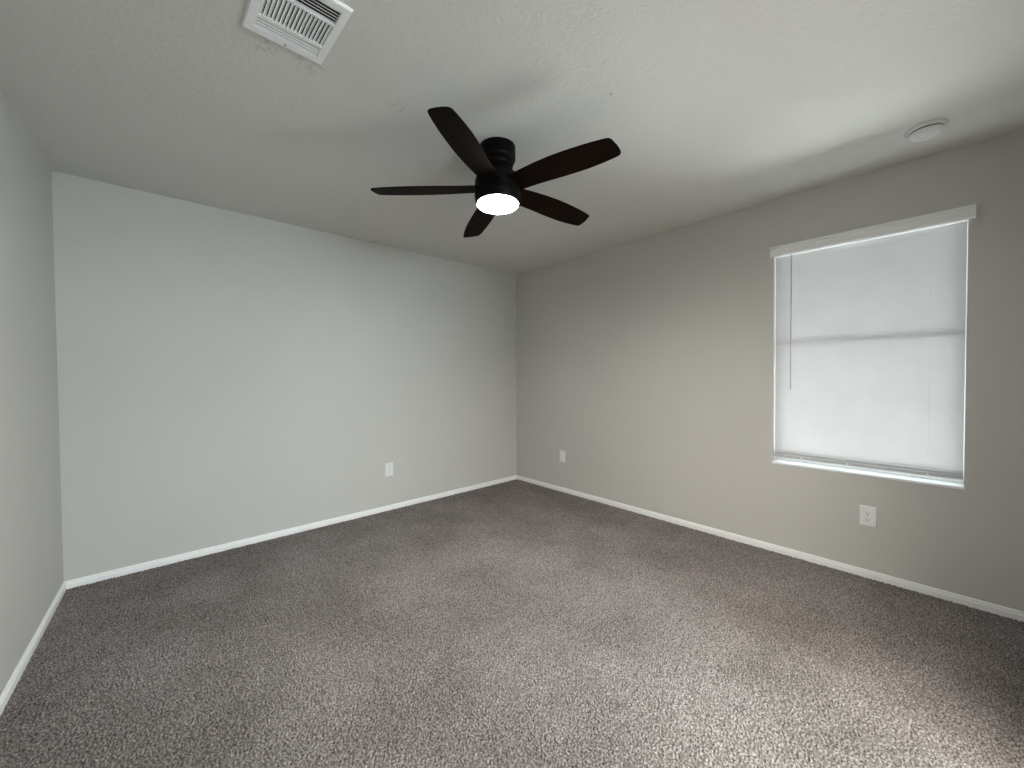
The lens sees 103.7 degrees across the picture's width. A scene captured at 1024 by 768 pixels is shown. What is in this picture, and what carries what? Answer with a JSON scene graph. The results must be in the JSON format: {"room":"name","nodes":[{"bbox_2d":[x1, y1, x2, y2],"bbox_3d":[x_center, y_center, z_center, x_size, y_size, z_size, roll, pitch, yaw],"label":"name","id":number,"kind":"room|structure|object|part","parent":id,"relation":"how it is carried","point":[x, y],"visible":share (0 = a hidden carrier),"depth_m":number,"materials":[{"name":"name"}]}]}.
{"room":"empty bedroom","nodes":[
{"label":"empty bedroom","id":0,"kind":"room"},
{"bbox_2d":[0,87,63,694],"bbox_3d":[-1.483,0.017,0.832,0.150,2.640,4.082,-1,2,-40],"label":"wall","id":1,"kind":"structure","parent":0,"point":[31,543],"depth_m":1.84,"materials":[{"name":"beige paint"}]},
{"bbox_2d":[0,582,65,715],"bbox_3d":[-1.416,1.213,0.913,0.012,0.063,3.785,-1,2,-40],"label":"baseboard","id":2,"kind":"structure","parent":1,"relation":"attached to","point":[8,690],"depth_m":1.78,"materials":[{"name":"white paint"}]},
{"bbox_2d":[51,171,516,580],"bbox_3d":[-1.342,-0.043,3.625,3.942,2.640,0.150,-1,2,-42],"label":"wall","id":3,"kind":"structure","parent":0,"point":[225,376],"depth_m":2.97,"materials":[{"name":"beige paint"}]},
{"bbox_2d":[64,475,516,588],"bbox_3d":[-1.283,1.157,3.588,3.646,0.063,0.012,-1,2,-42],"label":"baseboard","id":4,"kind":"structure","parent":3,"relation":"attached to","point":[94,578],"depth_m":3.00,"materials":[{"name":"white paint"}]},
{"bbox_2d":[385,462,392,476],"bbox_3d":[-1.135,0.791,3.719,0.079,0.124,0.009,-1,2,-43],"label":"wall outlet","id":5,"kind":"object","parent":3,"relation":"attached to","point":[388,466],"visible":1,"depth_m":3.71,"materials":[{"name":"white plastic"}]},
{"bbox_2d":[0,479,1023,767],"bbox_3d":[-0.031,1.196,2.089,3.789,0.011,4.017,-1,2,-41],"label":"floor","id":6,"kind":"structure","parent":0,"point":[516,623],"depth_m":1.75,"materials":[{"name":"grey carpet"}]},
{"bbox_2d":[0,0,1023,274],"bbox_3d":[-0.091,-1.299,2.087,4.049,0.120,4.150,-1,2,-41],"label":"ceiling","id":7,"kind":"structure","parent":0,"point":[711,108],"depth_m":1.74,"materials":[{"name":"paint"}]},
{"bbox_2d":[241,0,353,64],"bbox_3d":[-0.715,-1.213,1.334,0.257,0.012,0.307,-1,2,-43],"label":"ceiling vent","id":8,"kind":"object","parent":7,"relation":"in","point":[310,29],"visible":1,"depth_m":1.35,"materials":[{"name":"white metal"}]},
{"bbox_2d":[371,106,620,237],"bbox_3d":[-0.035,-1.088,2.133,1.198,0.320,1.250,-1,1,-37],"label":"ceiling fan","id":9,"kind":"object","parent":7,"relation":"hanging from","point":[498,189],"visible":1,"depth_m":2.00,"materials":[{"name":"black wood"}]},
{"bbox_3d":[-0.447,-1.012,2.101,0.552,0.006,0.166,-1,10,5],"label":"blade","id":10,"kind":"part","parent":9,"relation":"part of","materials":[{"name":"brown wood"}]},
{"bbox_3d":[-0.190,-1.021,1.748,0.167,0.006,0.552,12,4,23],"label":"blade","id":11,"kind":"part","parent":9,"relation":"part of","materials":[{"name":"brown wood"}]},
{"bbox_3d":[-0.191,-1.007,2.456,0.166,0.006,0.552,-12,2,-13],"label":"blade","id":12,"kind":"part","parent":9,"relation":"part of","materials":[{"name":"brown wood"}]},
{"bbox_3d":[0.226,-1.013,2.321,0.552,0.006,0.166,0,-13,-31],"label":"blade","id":13,"kind":"part","parent":9,"relation":"part of","materials":[{"name":"brown wood"}]},
{"bbox_3d":[0.227,-1.021,1.884,0.552,0.006,0.167,-1,-13,41],"label":"blade","id":14,"kind":"part","parent":9,"relation":"part of","materials":[{"name":"brown wood"}]},
{"bbox_2d":[905,118,948,141],"bbox_3d":[2.022,-1.227,1.964,0.150,0.046,0.150,-1,2,-41],"label":"smoke detector","id":15,"kind":"object","parent":7,"relation":"attached to","point":[924,131],"visible":1,"depth_m":1.93,"materials":[{"name":"white plastic"}]},
{"bbox_2d":[516,128,1023,611],"bbox_3d":[1.380,-0.056,3.402,0.150,2.640,4.150,-1,2,-41],"label":"wall","id":16,"kind":"structure","parent":0,"point":[647,362],"depth_m":2.91,"materials":[{"name":"beige paint"}]},
{"bbox_2d":[560,450,564,462],"bbox_3d":[0.533,0.768,4.267,0.008,0.124,0.079,-1,2,-41],"label":"wall outlet","id":17,"kind":"object","parent":16,"relation":"attached to","point":[562,453],"visible":1,"depth_m":4.26,"materials":[{"name":"white plastic"}]},
{"bbox_2d":[517,475,1023,621],"bbox_3d":[1.327,1.144,3.374,0.012,0.063,3.850,-1,2,-41],"label":"baseboard","id":18,"kind":"structure","parent":16,"relation":"attached to","point":[1002,611],"depth_m":2.60,"materials":[{"name":"white paint"}]},
{"bbox_2d":[859,505,876,527],"bbox_3d":[2.151,0.800,2.431,0.009,0.124,0.079,-1,2,-41],"label":"wall outlet","id":19,"kind":"object","parent":16,"relation":"attached to","point":[867,514],"visible":1,"depth_m":2.43,"materials":[{"name":"white plastic"}]},
{"bbox_2d":[864,517,871,521],"bbox_3d":[2.149,0.819,2.429,0.002,0.028,0.034,-1,2,-41],"label":"receptacle","id":20,"kind":"object","parent":19,"relation":"attached to","point":[866,519],"depth_m":2.43,"materials":[{"name":"grey plastic"}]},
{"bbox_2d":[864,511,871,515],"bbox_3d":[2.149,0.780,2.429,0.002,0.028,0.034,-1,2,-41],"label":"receptacle","id":21,"kind":"object","parent":19,"relation":"attached to","point":[866,513],"depth_m":2.43,"materials":[{"name":"grey plastic"}]},
{"bbox_2d":[772,219,969,489],"bbox_3d":[2.162,-0.180,2.507,0.156,1.475,0.896,-1,2,-41],"label":"window","id":22,"kind":"structure","parent":16,"relation":"in","point":[861,471],"depth_m":2.45,"materials":[{"name":"white plastic"}]},
{"bbox_3d":[2.147,0.551,2.505,0.106,0.014,0.896,-1,2,-41],"label":"sill","id":23,"kind":"part","parent":22,"relation":"part of","materials":[{"name":"white paint"}]},
{"bbox_3d":[2.199,0.150,2.545,0.014,0.765,0.876,-1,2,-41],"label":"sash","id":24,"kind":"part","parent":22,"relation":"part of","materials":[{"name":"white plastic"}]},
{"bbox_2d":[770,204,975,479],"bbox_3d":[2.119,-0.211,2.462,0.096,1.444,0.930,-1,2,-41],"label":"window blind","id":25,"kind":"object","parent":22,"relation":"attached to","point":[870,329],"visible":1,"depth_m":2.41,"materials":[{"name":"white plastic"}]},
{"bbox_3d":[1.939,-0.195,2.687,0.001,1.369,0.001,-1,2,-41],"label":"ladder cord","id":26,"kind":"part","parent":25,"relation":"part of","materials":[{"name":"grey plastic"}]},
{"bbox_3d":[2.098,-0.192,2.506,0.001,1.369,0.001,-1,2,-41],"label":"ladder cord","id":27,"kind":"part","parent":25,"relation":"part of","materials":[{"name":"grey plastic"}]},
{"bbox_3d":[2.138,0.501,2.496,0.026,0.018,0.881,-1,2,-41],"label":"rail","id":28,"kind":"part","parent":25,"relation":"part of","materials":[{"name":"grey"}]},
{"bbox_3d":[2.130,-0.891,2.468,0.048,0.043,0.881,-1,2,-41],"label":"head rail","id":29,"kind":"part","parent":25,"relation":"part of","materials":[{"name":"white plastic"}]},
{"bbox_3d":[2.329,-0.188,2.244,0.001,1.369,0.001,-1,2,-41],"label":"ladder cord","id":30,"kind":"part","parent":25,"relation":"part of","materials":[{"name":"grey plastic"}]}
]}

